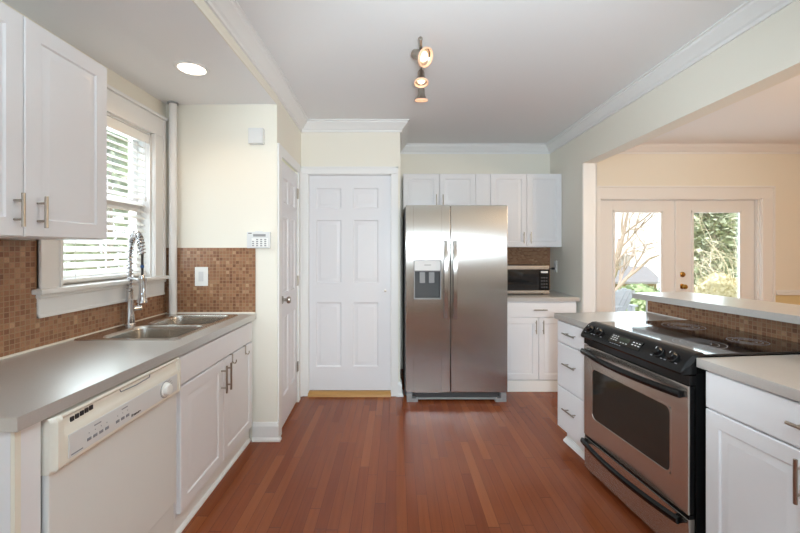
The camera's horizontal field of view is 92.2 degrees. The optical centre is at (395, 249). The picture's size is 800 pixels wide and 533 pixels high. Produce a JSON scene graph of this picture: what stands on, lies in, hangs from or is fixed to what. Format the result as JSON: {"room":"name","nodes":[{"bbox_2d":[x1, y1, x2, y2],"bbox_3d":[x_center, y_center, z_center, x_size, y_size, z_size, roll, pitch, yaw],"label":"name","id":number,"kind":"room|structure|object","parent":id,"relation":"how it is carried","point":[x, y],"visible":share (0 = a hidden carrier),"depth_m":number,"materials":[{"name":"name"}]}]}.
{"room":"kitchen","nodes":[
{"label":"kitchen","id":0,"kind":"room"},
{"bbox_2d":[0,0,165,240],"bbox_3d":[-1.735,0.160,0.073,0.150,2.420,5.646,0,0,0],"label":"wall","id":1,"kind":"structure","parent":0,"point":[115,80],"depth_m":2.40,"materials":[{"name":"beige paint"}]},
{"bbox_2d":[0,1,106,239],"bbox_3d":[-1.460,-0.432,1.345,0.396,0.775,0.780,0,0,0],"label":"upper cabinet","id":2,"kind":"object","parent":1,"relation":"attached to","point":[53,95],"visible":1,"depth_m":1.44,"materials":[{"name":"white wood"}]},
{"bbox_2d":[0,240,165,356],"bbox_3d":[-1.656,0.206,1.911,0.008,0.499,1.729,0,0,0],"label":"tile backsplash","id":3,"kind":"structure","parent":1,"relation":"attached to","point":[21,330],"depth_m":1.74,"materials":[{"name":"brown tile"}]},
{"bbox_2d":[32,84,168,317],"bbox_3d":[-1.702,-0.310,2.248,0.195,1.250,1.005,0,0,0],"label":"window","id":4,"kind":"structure","parent":1,"relation":"in","point":[54,297],"depth_m":2.44,"materials":[{"name":"white paint"}]},
{"bbox_2d":[63,116,148,282],"bbox_3d":[-1.692,-0.305,2.252,0.081,0.944,0.687,0,0,0],"label":"window blind","id":5,"kind":"object","parent":4,"relation":"attached to","point":[113,124],"visible":0.59,"depth_m":2.33,"materials":[{"name":"white plastic"}]},
{"bbox_2d":[0,312,255,359],"bbox_3d":[-1.336,0.451,1.911,0.648,0.010,1.729,0,0,0],"label":"trim","id":6,"kind":"structure","parent":1,"relation":"attached to","point":[51,344],"depth_m":2.23,"materials":[{"name":"white"}]},
{"bbox_2d":[2,0,275,103],"bbox_3d":[-1.335,-1.177,0.014,0.950,0.255,5.528,0,0,0],"label":"ceiling","id":7,"kind":"structure","parent":0,"point":[140,41],"depth_m":1.95,"materials":[{"name":"paint"}]},
{"bbox_2d":[173,60,209,76],"bbox_3d":[-1.180,-1.046,2.226,0.188,0.008,0.188,0,0,0],"label":"recessed light","id":8,"kind":"object","parent":7,"relation":"in","point":[191,68],"visible":1,"depth_m":2.21,"materials":[{"name":"white paint"}]},
{"bbox_2d":[166,104,276,439],"bbox_3d":[-1.259,0.083,2.821,0.802,2.575,0.090,0,0,0],"label":"wall","id":9,"kind":"structure","parent":0,"point":[227,185],"depth_m":2.78,"materials":[{"name":"beige paint"}]},
{"bbox_2d":[166,248,255,312],"bbox_3d":[-1.332,0.220,2.772,0.640,0.472,0.008,0,0,0],"label":"tile backsplash","id":10,"kind":"structure","parent":9,"relation":"attached to","point":[231,287],"depth_m":2.77,"materials":[{"name":"brown tile"}]},
{"bbox_2d":[195,267,207,285],"bbox_3d":[-1.397,0.190,2.764,0.094,0.136,0.009,0,0,0],"label":"wall switch","id":11,"kind":"object","parent":10,"relation":"attached to","point":[201,273],"visible":1,"depth_m":2.76,"materials":[{"name":"white plastic"}]},
{"bbox_2d":[248,128,264,144],"bbox_3d":[-0.998,-0.813,2.752,0.105,0.110,0.048,0,0,0],"label":"door chime","id":12,"kind":"object","parent":9,"relation":"attached to","point":[256,136],"visible":1,"depth_m":2.73,"materials":[{"name":"white plastic"}]},
{"bbox_2d":[247,231,270,247],"bbox_3d":[-0.983,-0.074,2.760,0.166,0.123,0.033,0,0,0],"label":"alarm keypad","id":13,"kind":"object","parent":9,"relation":"attached to","point":[257,239],"visible":1,"depth_m":2.75,"materials":[{"name":"white plastic"}]},
{"bbox_2d":[252,421,281,441],"bbox_3d":[-0.928,1.304,2.768,0.203,0.132,0.043,0,0,0],"label":"baseboard","id":14,"kind":"structure","parent":9,"relation":"attached to","point":[261,431],"depth_m":2.76,"materials":[{"name":"white paint"}]},
{"bbox_2d":[263,99,300,401],"bbox_3d":[-0.925,0.083,3.196,0.100,2.575,0.845,0,0,-2],"label":"wall","id":15,"kind":"structure","parent":0,"point":[279,127],"depth_m":2.96,"materials":[{"name":"beige paint"}]},
{"bbox_2d":[192,0,277,103],"bbox_3d":[-0.856,-1.127,0.088,0.008,0.155,5.376,0,0,0],"label":"trim","id":16,"kind":"structure","parent":15,"relation":"attached to","point":[201,5],"depth_m":2.01,"materials":[{"name":"beige paint"}]},
{"bbox_2d":[204,0,307,131],"bbox_3d":[-0.832,-1.155,0.510,0.123,0.098,6.220,0,0,0],"label":"crown molding","id":17,"kind":"structure","parent":15,"relation":"attached to","point":[229,13],"depth_m":2.24,"materials":[{"name":"white paint"}]},
{"bbox_2d":[277,143,300,435],"bbox_3d":[-0.860,0.297,3.165,0.099,2.145,0.753,0,0,-2],"label":"door","id":18,"kind":"structure","parent":15,"relation":"in","point":[288,366],"depth_m":3.10,"materials":[{"name":"white paint"}]},
{"bbox_2d":[301,132,399,381],"bbox_3d":[-0.480,0.083,4.030,1.040,2.575,0.820,0,0,0],"label":"wall","id":19,"kind":"structure","parent":0,"point":[318,149],"depth_m":3.62,"materials":[{"name":"beige paint"}]},
{"bbox_2d":[301,167,397,396],"bbox_3d":[-0.437,0.295,3.652,0.912,2.150,0.135,0,0,0],"label":"door","id":20,"kind":"structure","parent":19,"relation":"in","point":[349,215],"depth_m":3.64,"materials":[{"name":"white paint"}]},
{"bbox_2d":[398,378,403,396],"bbox_3d":[0.043,1.304,3.655,0.054,0.132,0.130,0,0,0],"label":"baseboard","id":21,"kind":"structure","parent":19,"relation":"attached to","point":[400,391],"depth_m":3.60,"materials":[{"name":"white paint"}]},
{"bbox_2d":[302,119,548,153],"bbox_3d":[0.441,-1.155,3.989,2.668,0.098,0.902,0,0,0],"label":"crown molding","id":22,"kind":"structure","parent":19,"relation":"attached to","point":[312,125],"depth_m":4.29,"materials":[{"name":"white paint"}]},
{"bbox_2d":[181,369,654,532],"bbox_3d":[2.370,1.410,0.945,8.360,0.080,7.390,0,0,0],"label":"floor","id":23,"kind":"structure","parent":0,"point":[393,464],"depth_m":2.36,"materials":[{"name":"brown wood"}]},
{"bbox_2d":[0,421,40,532],"bbox_3d":[-1.351,0.934,1.095,0.612,0.872,0.080,0,0,0],"label":"cabinet end panel","id":24,"kind":"object","parent":23,"relation":"on","point":[20,452],"visible":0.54,"depth_m":1.07,"materials":[{"name":"white wood"}]},
{"bbox_2d":[41,357,180,532],"bbox_3d":[-1.296,0.936,1.477,0.608,0.868,0.670,0,0,0],"label":"dishwasher","id":25,"kind":"object","parent":23,"relation":"on","point":[108,459],"visible":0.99,"depth_m":1.41,"materials":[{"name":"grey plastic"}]},
{"bbox_2d":[171,322,251,532],"bbox_3d":[-1.321,0.934,2.292,0.668,0.872,0.952,0,0,0],"label":"base cabinet","id":26,"kind":"object","parent":23,"relation":"on","point":[214,399],"visible":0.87,"depth_m":2.14,"materials":[{"name":"white wood"}]},
{"bbox_2d":[0,313,255,431],"bbox_3d":[-1.334,0.476,1.911,0.653,0.040,1.729,0,0,0],"label":"countertop","id":27,"kind":"structure","parent":26,"relation":"on","point":[37,385],"depth_m":1.47,"materials":[{"name":"grey laminate"}]},
{"bbox_2d":[124,230,147,325],"bbox_3d":[-1.497,0.169,2.247,0.329,0.566,0.095,0,0,42],"label":"faucet","id":28,"kind":"object","parent":27,"relation":"on","point":[136,235],"visible":1,"depth_m":2.30,"materials":[{"name":"silver metal"}]},
{"bbox_2d":[74,314,237,340],"bbox_3d":[-1.369,0.539,2.324,0.538,0.174,0.777,0,0,0],"label":"sink","id":29,"kind":"object","parent":27,"relation":"in","point":[165,327],"visible":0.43,"depth_m":2.30,"materials":[{"name":"metal"}]},
{"bbox_2d":[168,101,177,313],"bbox_3d":[-1.588,-0.297,2.742,0.068,1.505,0.068,0,0,0],"label":"riser pipe","id":30,"kind":"object","parent":27,"relation":"on","point":[173,105],"visible":0.98,"depth_m":2.72,"materials":[{"name":"white paint"}]},
{"bbox_2d":[403,205,506,401],"bbox_3d":[0.542,0.482,3.881,0.927,1.775,0.938,0,0,0],"label":"refrigerator","id":31,"kind":"object","parent":23,"relation":"on","point":[455,256],"visible":1,"depth_m":3.47,"materials":[{"name":"grey metal"}]},
{"bbox_2d":[507,302,575,391],"bbox_3d":[1.379,0.933,4.054,0.733,0.874,0.751,0,0,0],"label":"base cabinet","id":32,"kind":"object","parent":23,"relation":"on","point":[532,327],"visible":0.68,"depth_m":3.71,"materials":[{"name":"white wood"}]},
{"bbox_2d":[507,290,580,301],"bbox_3d":[1.393,0.475,4.067,0.762,0.039,0.744,0,0,0],"label":"countertop","id":33,"kind":"structure","parent":32,"relation":"on","point":[553,296],"depth_m":3.70,"materials":[{"name":"grey laminate"}]},
{"bbox_2d":[507,264,548,293],"bbox_3d":[1.296,0.308,4.139,0.532,0.296,0.442,0,0,0],"label":"microwave","id":34,"kind":"object","parent":33,"relation":"on","point":[521,278],"visible":0.63,"depth_m":3.92,"materials":[{"name":"grey"}]},
{"bbox_2d":[558,320,584,458],"bbox_3d":[1.500,0.933,2.618,0.713,0.873,0.382,0,0,-6],"label":"base cabinet","id":35,"kind":"object","parent":23,"relation":"on","point":[570,341],"visible":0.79,"depth_m":2.60,"materials":[{"name":"white wood"}]},
{"bbox_2d":[554,311,680,327],"bbox_3d":[1.512,0.475,2.628,0.693,0.039,0.402,0,0,-6],"label":"countertop","id":36,"kind":"structure","parent":35,"relation":"on","point":[582,319],"depth_m":2.62,"materials":[{"name":"grey laminate"}]},
{"bbox_2d":[580,320,799,532],"bbox_3d":[1.521,0.905,2.041,0.790,0.930,0.754,0,0,-6],"label":"range","id":37,"kind":"object","parent":23,"relation":"on","point":[645,407],"visible":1,"depth_m":1.87,"materials":[{"name":"silver metal"}]},
{"bbox_2d":[600,320,799,355],"bbox_3d":[1.597,0.450,2.049,0.638,0.009,0.752,0,0,-6],"label":"cooktop","id":38,"kind":"object","parent":37,"relation":"in","point":[680,337],"depth_m":1.91,"materials":[{"name":"black glass"}]},
{"bbox_2d":[706,371,799,532],"bbox_3d":[1.648,0.933,1.235,0.716,0.873,0.812,0,0,-6],"label":"base cabinet","id":39,"kind":"object","parent":23,"relation":"on","point":[753,433],"visible":0.94,"depth_m":1.42,"materials":[{"name":"white wood"}]},
{"bbox_2d":[696,354,799,401],"bbox_3d":[1.662,0.475,1.240,0.693,0.039,0.859,0,0,-6],"label":"countertop","id":40,"kind":"structure","parent":39,"relation":"on","point":[776,374],"depth_m":1.48,"materials":[{"name":"grey laminate"}]},
{"bbox_2d":[236,0,746,143],"bbox_3d":[0.338,-1.255,0.920,2.875,0.100,7.340,0,0,0],"label":"ceiling","id":41,"kind":"structure","parent":0,"point":[499,71],"depth_m":2.35,"materials":[{"name":"paint"}]},
{"bbox_2d":[411,36,432,101],"bbox_3d":[0.159,-1.130,2.489,0.138,0.150,0.743,0,0,0],"label":"track light","id":42,"kind":"object","parent":41,"relation":"attached to","point":[424,56],"visible":1,"depth_m":2.28,"materials":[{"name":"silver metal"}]},
{"bbox_2d":[400,154,799,368],"bbox_3d":[3.265,0.083,4.508,6.570,2.575,0.144,0,0,0],"label":"wall","id":43,"kind":"structure","parent":0,"point":[782,171],"depth_m":4.44,"materials":[{"name":"beige paint"}]},
{"bbox_2d":[403,174,475,212],"bbox_3d":[0.464,-0.623,4.258,0.777,0.385,0.361,0,0,0],"label":"upper cabinet","id":44,"kind":"object","parent":43,"relation":"attached to","point":[418,189],"visible":0.91,"depth_m":4.11,"materials":[{"name":"white wood"}]},
{"bbox_2d":[476,174,489,204],"bbox_3d":[0.929,-0.618,4.123,0.152,0.395,0.022,0,0,0],"label":"filler panel","id":45,"kind":"object","parent":44,"relation":"attached to","point":[482,180],"visible":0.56,"depth_m":4.11,"materials":[{"name":"white wood"}]},
{"bbox_2d":[490,174,561,246],"bbox_3d":[1.389,-0.422,4.258,0.766,0.785,0.361,0,0,0],"label":"upper cabinet","id":46,"kind":"object","parent":43,"relation":"attached to","point":[533,202],"visible":0.91,"depth_m":4.11,"materials":[{"name":"white wood"}]},
{"bbox_2d":[507,247,549,289],"bbox_3d":[1.393,0.213,4.436,0.762,0.486,0.008,0,0,0],"label":"tile backsplash","id":47,"kind":"structure","parent":43,"relation":"attached to","point":[515,255],"depth_m":4.43,"materials":[{"name":"brown tile"}]},
{"bbox_2d":[601,200,674,311],"bbox_3d":[2.821,0.388,4.510,0.914,1.935,0.054,0,0,0],"label":"door","id":48,"kind":"structure","parent":43,"relation":"in","point":[666,208],"depth_m":4.50,"materials":[{"name":"white paint"}]},
{"bbox_2d":[675,200,679,291],"bbox_3d":[3.280,0.386,4.487,0.056,1.929,0.014,0,0,0],"label":"door frame","id":49,"kind":"structure","parent":43,"relation":"attached to","point":[677,202],"depth_m":4.48,"materials":[{"name":"white paint"}]},
{"bbox_2d":[597,186,775,311],"bbox_3d":[3.280,0.318,4.495,2.140,2.105,0.170,0,0,0],"label":"trim","id":50,"kind":"structure","parent":43,"relation":"attached to","point":[764,197],"depth_m":4.42,"materials":[{"name":"white paint"}]},
{"bbox_2d":[618,144,799,153],"bbox_3d":[4.150,-1.155,0.920,4.500,0.098,7.040,0,0,0],"label":"crown molding","id":51,"kind":"structure","parent":43,"relation":"attached to","point":[641,148],"depth_m":4.40,"materials":[{"name":"white paint"}]},
{"bbox_2d":[680,200,753,299],"bbox_3d":[3.739,0.388,4.485,0.914,1.935,0.104,0,0,0],"label":"door","id":52,"kind":"structure","parent":43,"relation":"in","point":[744,208],"depth_m":4.50,"materials":[{"name":"white paint"}]},
{"bbox_2d":[776,290,799,294],"bbox_3d":[5.385,0.490,4.429,2.030,0.060,0.022,0,0,0],"label":"chair rail","id":53,"kind":"object","parent":43,"relation":"attached to","point":[778,292],"visible":1,"depth_m":4.42,"materials":[{"name":"white paint"}]},
{"bbox_2d":[615,213,712,288],"bbox_3d":[25.250,-1.225,38.000,16.100,13.130,8.600,0,0,0],"label":"sky","id":54,"kind":"structure","parent":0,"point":[653,264],"depth_m":34.00,"materials":[{"name":"white"}]},
{"bbox_2d":[550,0,799,312],"bbox_3d":[1.837,0.033,0.920,0.125,2.675,7.040,0,0,0],"label":"wall","id":55,"kind":"structure","parent":0,"point":[765,56],"depth_m":2.46,"materials":[{"name":"beige paint"}]},
{"bbox_2d":[554,261,556,271],"bbox_3d":[1.769,0.182,4.280,0.012,0.125,0.080,0,0,0],"label":"wall outlet","id":56,"kind":"object","parent":55,"relation":"attached to","point":[555,262],"visible":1,"depth_m":4.26,"materials":[{"name":"white plastic"}]},
{"bbox_2d":[583,163,596,311],"bbox_3d":[1.845,0.273,3.719,0.131,2.195,0.122,0,0,0],"label":"trim","id":57,"kind":"structure","parent":55,"relation":"attached to","point":[589,169],"depth_m":3.66,"materials":[{"name":"white paint"}]},
{"bbox_2d":[546,0,795,153],"bbox_3d":[1.734,-1.155,0.920,0.082,0.098,7.040,0,0,0],"label":"crown molding","id":58,"kind":"structure","parent":55,"relation":"attached to","point":[750,13],"depth_m":2.33,"materials":[{"name":"white paint"}]},
{"bbox_2d":[641,75,799,143],"bbox_3d":[4.225,-1.255,0.945,4.650,0.100,7.390,0,0,0],"label":"ceiling","id":59,"kind":"structure","parent":0,"point":[771,115],"depth_m":3.67,"materials":[{"name":"paint"}]},
{"bbox_3d":[2.014,0.857,1.852,0.132,1.027,2.000,0,0,-6],"label":"wall","id":60,"kind":"structure","parent":0,"visible":0},
{"bbox_2d":[632,292,799,323],"bbox_3d":[2.076,0.324,1.810,0.440,0.038,1.973,0,0,-11],"label":"bar","id":61,"kind":"object","parent":60,"relation":"on","point":[783,312],"visible":1,"depth_m":2.19,"materials":[{"name":"grey laminate"}]},
{"bbox_2d":[647,301,799,342],"bbox_3d":[1.954,0.406,1.838,0.014,0.127,1.985,0,0,-6],"label":"tile backsplash","id":62,"kind":"structure","parent":60,"relation":"attached to","point":[772,328],"depth_m":2.19,"materials":[{"name":"brown tile"}]},
{"label":"outside","id":63,"kind":"structure","parent":0,"visible":0},
{"bbox_3d":[13.000,3.900,21.000,54.000,4.560,48.000,0,0,0],"label":"ground","id":64,"kind":"structure","parent":63,"visible":0},
{"bbox_2d":[63,130,128,270],"bbox_3d":[-4.888,-0.550,6.624,2.281,4.441,2.221,0,0,0],"label":"evergreen","id":65,"kind":"object","parent":64,"relation":"on","point":[109,137],"visible":0.09,"depth_m":6.46,"materials":[{"name":"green plant"}]},
{"bbox_2d":[615,266,659,289],"bbox_3d":[15.400,2.620,27.500,5.000,2.920,3.600,0,0,0],"label":"shed","id":66,"kind":"object","parent":64,"relation":"on","point":[645,276],"visible":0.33,"depth_m":26.17,"materials":[{"name":"beige"}]},
{"bbox_2d":[617,283,659,311],"bbox_3d":[4.734,1.167,7.502,1.197,1.046,0.920,0,0,0],"label":"shrub","id":67,"kind":"object","parent":64,"relation":"on","point":[640,288],"visible":0.22,"depth_m":7.29,"materials":[{"name":"green plant"}]},
{"bbox_2d":[615,213,705,290],"bbox_3d":[8.606,-0.429,13.202,4.069,5.919,3.052,0,0,-43],"label":"bare tree","id":68,"kind":"object","parent":64,"relation":"on","point":[620,243],"visible":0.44,"depth_m":13.77,"materials":[{"name":"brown plant"}]},
{"bbox_2d":[656,213,737,293],"bbox_3d":[9.287,-0.431,11.206,3.628,5.210,2.229,0,0,0],"label":"evergreen tree","id":69,"kind":"object","parent":64,"relation":"on","point":[726,231],"visible":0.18,"depth_m":10.86,"materials":[{"name":"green plant"}]},
{"bbox_2d":[698,213,727,277],"bbox_3d":[13.215,-0.269,15.515,4.455,5.922,3.761,0,0,0],"label":"evergreen tree","id":70,"kind":"object","parent":64,"relation":"on","point":[710,213],"visible":0.02,"depth_m":15.16,"materials":[{"name":"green plant"}]},
{"bbox_2d":[694,273,737,297],"bbox_3d":[5.148,1.025,6.148,1.005,1.329,0.763,0,0,0],"label":"flowering shrub","id":71,"kind":"object","parent":64,"relation":"on","point":[725,282],"visible":0.3,"depth_m":6.03,"materials":[{"name":"yellow plant"}]},
{"bbox_2d":[694,213,737,293],"bbox_3d":[6.771,0.308,7.247,3.028,2.836,2.555,0,0,-43],"label":"bare shrub","id":72,"kind":"object","parent":64,"relation":"on","point":[713,246],"visible":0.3,"depth_m":7.41,"materials":[{"name":"plant"}]},
{"bbox_3d":[3.150,1.498,5.663,2.500,0.245,2.157,0,0,0],"label":"deck","id":73,"kind":"object","parent":64,"relation":"on","visible":0},
{"bbox_2d":[615,288,637,311],"bbox_3d":[3.070,0.955,5.795,0.720,0.840,0.838,0,0,-20],"label":"patio chair","id":74,"kind":"object","parent":73,"relation":"on","point":[623,297],"visible":0.09,"depth_m":5.51,"materials":[{"name":"white plastic"}]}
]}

